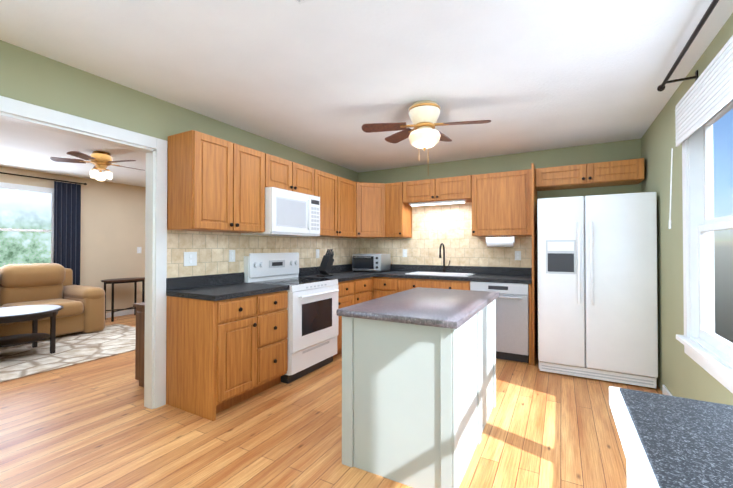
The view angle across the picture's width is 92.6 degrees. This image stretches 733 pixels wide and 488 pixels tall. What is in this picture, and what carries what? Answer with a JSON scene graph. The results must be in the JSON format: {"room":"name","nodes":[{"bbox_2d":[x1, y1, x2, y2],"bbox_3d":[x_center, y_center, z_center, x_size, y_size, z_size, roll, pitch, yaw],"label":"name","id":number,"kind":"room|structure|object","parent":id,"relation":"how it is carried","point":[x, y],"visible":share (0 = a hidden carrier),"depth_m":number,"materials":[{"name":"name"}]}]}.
{"room":"kitchen","nodes":[
{"label":"kitchen","id":0,"kind":"room"},
{"bbox_2d":[0,166,145,312],"bbox_3d":[-5.463,0.088,4.925,0.120,2.440,8.400,0,-1,29],"label":"wall","id":1,"kind":"structure","parent":0,"point":[112,226],"depth_m":6.30,"materials":[{"name":"beige paint"}]},
{"bbox_2d":[0,182,53,267],"bbox_3d":[-5.355,-0.212,4.942,0.050,1.370,1.640,0,-1,29],"label":"living room window","id":2,"kind":"structure","parent":1,"relation":"in","point":[26,224],"depth_m":5.32,"materials":[{"name":"clear glass"}]},
{"bbox_2d":[0,172,86,184],"bbox_3d":[-5.319,-1.022,4.954,0.114,0.040,2.270,0,-1,29],"label":"rail","id":3,"kind":"object","parent":1,"relation":"attached to","point":[42,178],"visible":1,"depth_m":5.41,"materials":[{"name":"brown metal"}]},
{"bbox_2d":[53,181,80,284],"bbox_3d":[-4.860,0.151,5.690,0.044,2.290,0.355,0,-1,29],"label":"curtain","id":4,"kind":"object","parent":3,"relation":"hanging from","point":[67,223],"visible":0.69,"depth_m":5.71,"materials":[{"name":"blue fabric"}]},
{"bbox_2d":[106,309,133,317],"bbox_3d":[-5.879,1.254,4.028,0.014,0.090,6.450,0,-1,29],"label":"baseboard","id":5,"kind":"structure","parent":1,"relation":"attached to","point":[126,312],"depth_m":6.46,"materials":[{"name":"white wood"}]},
{"bbox_2d":[0,40,357,181],"bbox_3d":[-1.679,0.066,2.821,0.100,2.440,8.400,0,-1,29],"label":"wall","id":6,"kind":"structure","parent":0,"point":[29,77],"depth_m":2.48,"materials":[{"name":"green paint"}]},
{"bbox_2d":[0,96,167,408],"bbox_3d":[-1.921,0.222,2.373,0.121,2.118,1.081,0,-1,29],"label":"door frame","id":7,"kind":"structure","parent":6,"relation":"attached to","point":[154,149],"depth_m":2.74,"materials":[{"name":"white wood"}]},
{"bbox_2d":[167,130,242,232],"bbox_3d":[-1.360,-0.493,2.942,0.339,0.760,0.430,0,-1,29],"label":"upper cabinet","id":8,"kind":"object","parent":6,"relation":"attached to","point":[215,184],"depth_m":2.80,"materials":[{"name":"brown wood"}]},
{"bbox_2d":[243,146,266,232],"bbox_3d":[-1.210,-0.490,3.212,0.339,0.760,0.432,0,-1,29],"label":"upper cabinet","id":9,"kind":"object","parent":6,"relation":"attached to","point":[254,161],"depth_m":3.20,"materials":[{"name":"brown wood"}]},
{"bbox_2d":[166,264,357,291],"bbox_3d":[-0.866,0.340,4.149,0.020,0.100,3.061,0,-1,29],"label":"backsplash","id":10,"kind":"structure","parent":6,"relation":"attached to","point":[230,278],"depth_m":3.24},
{"bbox_2d":[167,230,357,277],"bbox_3d":[-0.870,0.160,4.164,0.008,0.560,3.065,0,-1,29],"label":"backsplash","id":11,"kind":"structure","parent":6,"relation":"attached to","point":[211,249],"depth_m":3.41,"materials":[{"name":"tile"}]},
{"bbox_2d":[184,252,196,265],"bbox_3d":[-1.507,0.128,2.999,0.009,0.120,0.120,0,-1,29],"label":"outlet","id":12,"kind":"object","parent":11,"relation":"attached to","point":[190,258],"visible":1,"depth_m":3.00,"materials":[{"name":"white plastic"}]},
{"bbox_2d":[229,250,234,261],"bbox_3d":[-1.296,0.114,3.380,0.009,0.115,0.070,0,-1,29],"label":"electrical outlet","id":13,"kind":"object","parent":11,"relation":"attached to","point":[231,255],"visible":1,"depth_m":3.37,"materials":[{"name":"white plastic"}]},
{"bbox_2d":[267,154,298,192],"bbox_3d":[-0.998,-0.702,3.596,0.339,0.328,0.440,0,-1,29],"label":"upper cabinet","id":14,"kind":"object","parent":6,"relation":"attached to","point":[281,173],"depth_m":3.53,"materials":[{"name":"brown wood"}]},
{"bbox_2d":[241,187,319,236],"bbox_3d":[-0.874,-0.311,3.706,0.445,0.443,0.753,0,-1,29],"label":"microwave","id":15,"kind":"object","parent":14,"relation":"attached to","point":[288,213],"visible":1,"depth_m":3.52,"materials":[{"name":"white plastic"}]},
{"bbox_2d":[299,164,314,195],"bbox_3d":[-0.844,-0.699,3.874,0.339,0.328,0.441,0,-1,29],"label":"upper cabinet","id":16,"kind":"object","parent":6,"relation":"attached to","point":[306,174],"depth_m":3.86,"materials":[{"name":"brown wood"}]},
{"bbox_2d":[314,169,334,236],"bbox_3d":[-0.608,-0.479,4.295,0.339,0.760,0.527,0,-1,29],"label":"upper cabinet","id":17,"kind":"object","parent":6,"relation":"attached to","point":[324,182],"depth_m":4.19,"materials":[{"name":"brown wood"}]},
{"bbox_2d":[335,176,358,237],"bbox_3d":[-0.384,-0.475,4.655,0.380,0.760,0.565,0,-1,29],"label":"upper cabinet","id":18,"kind":"object","parent":6,"relation":"attached to","point":[346,191],"depth_m":4.58,"materials":[{"name":"brown wood"}]},
{"bbox_2d":[0,314,661,487],"bbox_3d":[-1.972,1.337,2.970,8.110,0.100,8.640,0,-1,29],"label":"floor","id":19,"kind":"structure","parent":0,"point":[94,424],"depth_m":2.33,"materials":[{"name":"brown wood"}]},
{"bbox_2d":[0,324,135,382],"bbox_3d":[-3.981,1.292,4.059,1.800,0.011,2.850,0,-1,29],"label":"rug","id":20,"kind":"object","parent":19,"relation":"on","point":[24,360],"visible":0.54,"depth_m":4.20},
{"bbox_2d":[0,305,62,353],"bbox_3d":[-4.051,1.026,4.038,0.840,0.522,0.840,0,-1,29],"label":"coffee table","id":21,"kind":"object","parent":20,"relation":"on","point":[33,313],"visible":1,"depth_m":4.07,"materials":[{"name":"brown wood"}]},
{"bbox_2d":[0,263,104,336],"bbox_3d":[-4.789,0.785,4.628,1.020,1.016,1.970,0,-1,29],"label":"sofa","id":22,"kind":"object","parent":20,"relation":"on","point":[83,310],"visible":0.88,"depth_m":4.95,"materials":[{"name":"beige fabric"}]},
{"bbox_2d":[101,277,144,321],"bbox_3d":[-4.313,0.972,6.244,0.423,0.700,0.729,0,-1,29],"label":"end table","id":23,"kind":"object","parent":19,"relation":"on","point":[135,280],"visible":0.88,"depth_m":6.13,"materials":[{"name":"brown wood"}]},
{"bbox_2d":[133,302,144,386],"bbox_3d":[-1.757,0.917,3.359,0.527,0.748,0.670,0,-1,29],"label":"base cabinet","id":24,"kind":"object","parent":19,"relation":"on","point":[140,342],"visible":0.23,"depth_m":3.14,"materials":[{"name":"brown wood"}]},
{"bbox_2d":[166,292,261,420],"bbox_3d":[-1.255,0.851,2.849,0.599,0.870,0.404,0,-1,29],"label":"base cabinet","id":25,"kind":"object","parent":19,"relation":"on","point":[226,341],"depth_m":2.68,"materials":[{"name":"brown wood"}]},
{"bbox_2d":[166,284,289,299],"bbox_3d":[-1.162,0.398,3.013,0.607,0.040,0.790,0,-1,29],"label":"countertop","id":26,"kind":"structure","parent":25,"relation":"on","point":[216,291],"depth_m":2.83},
{"bbox_2d":[262,288,289,391],"bbox_3d":[-1.080,0.854,3.163,0.599,0.870,0.440,0,-1,29],"label":"base cabinet","id":27,"kind":"object","parent":19,"relation":"on","point":[274,304],"depth_m":3.06,"materials":[{"name":"brown wood"}]},
{"bbox_2d":[244,252,338,383],"bbox_3d":[-0.747,0.695,3.669,0.693,1.200,0.757,0,-1,29],"label":"range","id":28,"kind":"object","parent":19,"relation":"on","point":[312,308],"visible":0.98,"depth_m":3.52,"materials":[{"name":"white metal"}]},
{"bbox_2d":[333,280,353,356],"bbox_3d":[-0.486,0.866,4.231,0.599,0.870,0.474,0,-1,29],"label":"base cabinet","id":29,"kind":"object","parent":19,"relation":"on","point":[345,293],"depth_m":4.02,"materials":[{"name":"brown wood"}]},
{"bbox_2d":[298,272,373,279],"bbox_3d":[-0.385,0.413,4.410,0.607,0.040,0.877,0,-1,29],"label":"countertop","id":30,"kind":"structure","parent":29,"relation":"on","point":[336,275],"depth_m":4.36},
{"bbox_2d":[317,249,333,276],"bbox_3d":[-0.489,0.226,4.281,0.110,0.328,0.252,0,-1,29],"label":"knife block","id":31,"kind":"object","parent":30,"relation":"on","point":[325,267],"visible":1,"depth_m":4.25,"materials":[{"name":"black plastic"}]},
{"bbox_2d":[354,276,377,304],"bbox_3d":[-0.272,0.869,4.560,0.654,0.870,0.557,0,-1,29],"label":"base cabinet","id":32,"kind":"object","parent":19,"relation":"on","point":[366,287],"depth_m":4.47,"materials":[{"name":"brown wood"}]},
{"bbox_2d":[358,271,531,283],"bbox_3d":[0.812,0.415,4.611,2.505,0.040,0.637,0,-1,29],"label":"countertop","id":33,"kind":"structure","parent":32,"relation":"on","point":[501,279],"depth_m":4.09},
{"bbox_2d":[352,254,390,271],"bbox_3d":[0.064,0.271,5.078,0.470,0.255,0.357,0,-1,29],"label":"toaster oven","id":34,"kind":"object","parent":33,"relation":"on","point":[373,262],"visible":0.98,"depth_m":4.95,"materials":[{"name":"metal"}]},
{"bbox_2d":[406,272,477,275],"bbox_3d":[0.960,0.493,4.558,0.804,0.222,0.434,0,-1,29],"label":"sink","id":35,"kind":"object","parent":33,"relation":"in","point":[407,273],"depth_m":4.55,"materials":[{"name":"white ceramic"}]},
{"bbox_2d":[439,243,449,272],"bbox_3d":[1.032,0.185,4.625,0.117,0.394,0.212,0,-1,29],"label":"faucet","id":36,"kind":"object","parent":33,"relation":"on","point":[444,267],"visible":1,"depth_m":4.69,"materials":[{"name":"metal"}]},
{"bbox_2d":[378,276,401,297],"bbox_3d":[0.428,0.872,4.824,0.406,0.870,0.629,0,-1,29],"label":"base cabinet","id":37,"kind":"object","parent":19,"relation":"on","point":[387,285],"depth_m":4.55,"materials":[{"name":"brown wood"}]},
{"bbox_2d":[342,303,495,487],"bbox_3d":[0.445,0.851,2.421,0.659,0.860,1.244,0,-1,29],"label":"kitchen island","id":38,"kind":"object","parent":19,"relation":"on","point":[418,384],"depth_m":1.90,"materials":[{"name":"paint"}]},
{"bbox_2d":[336,287,498,330],"bbox_3d":[0.445,0.401,2.426,0.705,0.040,1.300,0,-1,29],"label":"island countertop","id":39,"kind":"structure","parent":38,"relation":"on","point":[449,309],"depth_m":2.08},
{"bbox_2d":[402,276,437,290],"bbox_3d":[0.755,0.870,4.642,0.569,0.870,0.629,0,-1,29],"label":"base cabinet","id":40,"kind":"object","parent":19,"relation":"on","point":[408,282],"depth_m":4.36,"materials":[{"name":"brown wood"}]},
{"bbox_2d":[438,280,481,289],"bbox_3d":[1.121,0.868,4.439,0.517,0.870,0.629,0,-1,29],"label":"base cabinet","id":41,"kind":"object","parent":19,"relation":"on","point":[442,284],"depth_m":4.12,"materials":[{"name":"brown wood"}]},
{"bbox_2d":[470,281,528,362],"bbox_3d":[1.591,0.867,4.120,0.609,0.866,0.636,0,-1,29],"label":"dishwasher","id":42,"kind":"object","parent":19,"relation":"on","point":[512,321],"visible":0.62,"depth_m":3.83,"materials":[{"name":"metal"}]},
{"bbox_2d":[537,192,657,387],"bbox_3d":[2.321,0.419,3.628,0.945,1.750,0.875,0,-1,29],"label":"refrigerator","id":43,"kind":"object","parent":19,"relation":"on","point":[597,292],"visible":1,"depth_m":3.27,"materials":[{"name":"white metal"}]},
{"bbox_2d":[609,386,732,487],"bbox_3d":[0.223,0.790,-0.475,0.640,0.921,2.700,0,-1,29],"label":"countertop","id":44,"kind":"structure","parent":19,"relation":"on","point":[667,441],"depth_m":0.62,"materials":[{"name":"stone"}]},
{"bbox_2d":[0,0,732,186],"bbox_3d":[-1.972,-1.202,2.997,8.110,0.100,8.640,0,-1,29],"label":"ceiling","id":45,"kind":"structure","parent":0,"point":[326,80],"depth_m":2.28,"materials":[{"name":"white paint"}]},
{"bbox_2d":[50,151,144,180],"bbox_3d":[-3.286,-0.968,4.393,0.959,0.337,0.932,0,-1,29],"label":"room ceiling fan","id":46,"kind":"object","parent":45,"relation":"hanging from","point":[101,161],"visible":1,"depth_m":4.28,"materials":[{"name":"brown wood"}]},
{"bbox_2d":[295,0,308,4],"bbox_3d":[-0.310,-1.159,1.489,0.220,0.017,0.340,0,-1,29],"label":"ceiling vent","id":47,"kind":"object","parent":45,"relation":"in","point":[299,2],"visible":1,"depth_m":1.67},
{"bbox_2d":[362,100,490,150],"bbox_3d":[0.555,-0.852,3.042,1.007,0.599,0.758,0,-1,29],"label":"kitchen ceiling fan","id":48,"kind":"object","parent":45,"relation":"hanging from","point":[424,133],"visible":1,"depth_m":2.86,"materials":[{"name":"brown wood"}]},
{"bbox_2d":[358,138,640,277],"bbox_3d":[1.504,0.086,4.667,3.670,2.440,0.120,0,-1,29],"label":"wall","id":49,"kind":"structure","parent":0,"point":[606,152],"depth_m":4.27,"materials":[{"name":"green paint"}]},
{"bbox_2d":[359,182,386,237],"bbox_3d":[0.000,-0.471,5.043,0.675,0.760,0.689,0,-1,29],"label":"upper cabinet","id":50,"kind":"object","parent":49,"relation":"attached to","point":[372,196],"depth_m":4.86,"materials":[{"name":"brown wood"}]},
{"bbox_2d":[387,182,411,237],"bbox_3d":[0.429,-0.471,4.981,0.309,0.760,0.381,0,-1,29],"label":"upper cabinet","id":51,"kind":"object","parent":49,"relation":"attached to","point":[399,217],"depth_m":4.85,"materials":[{"name":"brown wood"}]},
{"bbox_2d":[403,178,438,205],"bbox_3d":[0.802,-0.706,4.800,0.521,0.295,0.340,0,-1,29],"label":"upper cabinet","id":52,"kind":"object","parent":49,"relation":"attached to","point":[427,190],"depth_m":4.65,"materials":[{"name":"brown wood"}]},
{"bbox_2d":[409,200,465,205],"bbox_3d":[0.929,-0.539,4.627,0.750,0.037,0.080,0,-1,29],"label":"under-cabinet light","id":53,"kind":"object","parent":52,"relation":"attached to","point":[438,203],"visible":1,"depth_m":4.59,"materials":[{"name":"white plastic"}]},
{"bbox_2d":[358,202,531,267],"bbox_3d":[0.970,-0.057,4.892,2.502,1.010,0.008,0,-1,29],"label":"backsplash","id":54,"kind":"structure","parent":49,"relation":"attached to","point":[448,226],"depth_m":4.81,"materials":[{"name":"tile"}]},
{"bbox_2d":[403,249,406,256],"bbox_3d":[0.560,0.133,5.108,0.070,0.115,0.009,0,-1,29],"label":"electrical outlet","id":55,"kind":"object","parent":54,"relation":"attached to","point":[404,252],"visible":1,"depth_m":5.10,"materials":[{"name":"white plastic"}]},
{"bbox_2d":[515,251,520,259],"bbox_3d":[1.888,0.145,4.369,0.070,0.115,0.009,0,-1,29],"label":"electrical outlet","id":56,"kind":"object","parent":54,"relation":"attached to","point":[517,255],"visible":1,"depth_m":4.37,"materials":[{"name":"white plastic"}]},
{"bbox_2d":[439,175,470,201],"bbox_3d":[1.150,-0.708,4.606,0.521,0.295,0.340,0,-1,29],"label":"upper cabinet","id":57,"kind":"object","parent":49,"relation":"attached to","point":[458,187],"depth_m":4.43,"materials":[{"name":"brown wood"}]},
{"bbox_2d":[390,264,531,275],"bbox_3d":[1.205,0.346,4.746,1.949,0.100,0.020,0,-1,29],"label":"backsplash","id":58,"kind":"structure","parent":49,"relation":"attached to","point":[394,267],"depth_m":4.68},
{"bbox_2d":[471,166,534,237],"bbox_3d":[1.680,-0.478,4.309,0.692,0.760,0.340,0,-1,29],"label":"upper cabinet","id":59,"kind":"object","parent":49,"relation":"attached to","point":[503,203],"depth_m":4.15,"materials":[{"name":"brown wood"}]},
{"bbox_2d":[486,236,514,246],"bbox_3d":[1.650,-0.029,4.324,0.330,0.131,0.120,0,-1,29],"label":"paper towel holder","id":60,"kind":"object","parent":59,"relation":"attached to","point":[500,241],"visible":1,"depth_m":4.28,"materials":[{"name":"white paper"}]},
{"bbox_2d":[535,163,594,193],"bbox_3d":[2.246,-0.754,3.997,0.556,0.215,0.340,0,-1,29],"label":"upper cabinet","id":61,"kind":"object","parent":49,"relation":"attached to","point":[580,175],"depth_m":3.87,"materials":[{"name":"brown wood"}]},
{"bbox_2d":[595,158,644,186],"bbox_3d":[2.625,-0.757,3.786,0.556,0.215,0.340,0,-1,29],"label":"upper cabinet","id":62,"kind":"object","parent":49,"relation":"attached to","point":[630,171],"depth_m":3.62,"materials":[{"name":"brown wood"}]},
{"bbox_2d":[641,13,732,405],"bbox_3d":[1.252,0.042,0.562,0.120,2.440,7.300,0,-1,29],"label":"wall","id":63,"kind":"structure","parent":0,"point":[682,373],"depth_m":2.74,"materials":[{"name":"paint"}]},
{"bbox_2d":[662,385,671,395],"bbox_3d":[0.975,1.213,0.189,0.014,0.090,6.400,0,-1,29],"label":"baseboard","id":64,"kind":"structure","parent":63,"relation":"attached to","point":[665,390],"depth_m":2.90,"materials":[{"name":"white wood"}]},
{"bbox_2d":[657,0,718,91],"bbox_3d":[1.442,-1.071,1.227,0.181,0.070,2.627,0,-1,29],"label":"curtain rod","id":65,"kind":"object","parent":63,"relation":"attached to","point":[706,15],"visible":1,"depth_m":1.93,"materials":[{"name":"black metal"}]},
{"bbox_2d":[676,99,732,392],"bbox_3d":[1.731,-0.086,1.481,0.175,1.665,2.220,0,-1,29],"label":"kitchen window","id":66,"kind":"structure","parent":63,"relation":"in","point":[708,349],"depth_m":2.31,"materials":[{"name":"clear glass"}]},
{"bbox_2d":[669,35,732,228],"bbox_3d":[1.649,-0.558,1.522,0.073,0.880,2.203,0,-1,29],"label":"blind valance","id":67,"kind":"object","parent":66,"relation":"attached to","point":[707,96],"visible":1,"depth_m":1.95,"materials":[{"name":"white plastic"}]}
]}

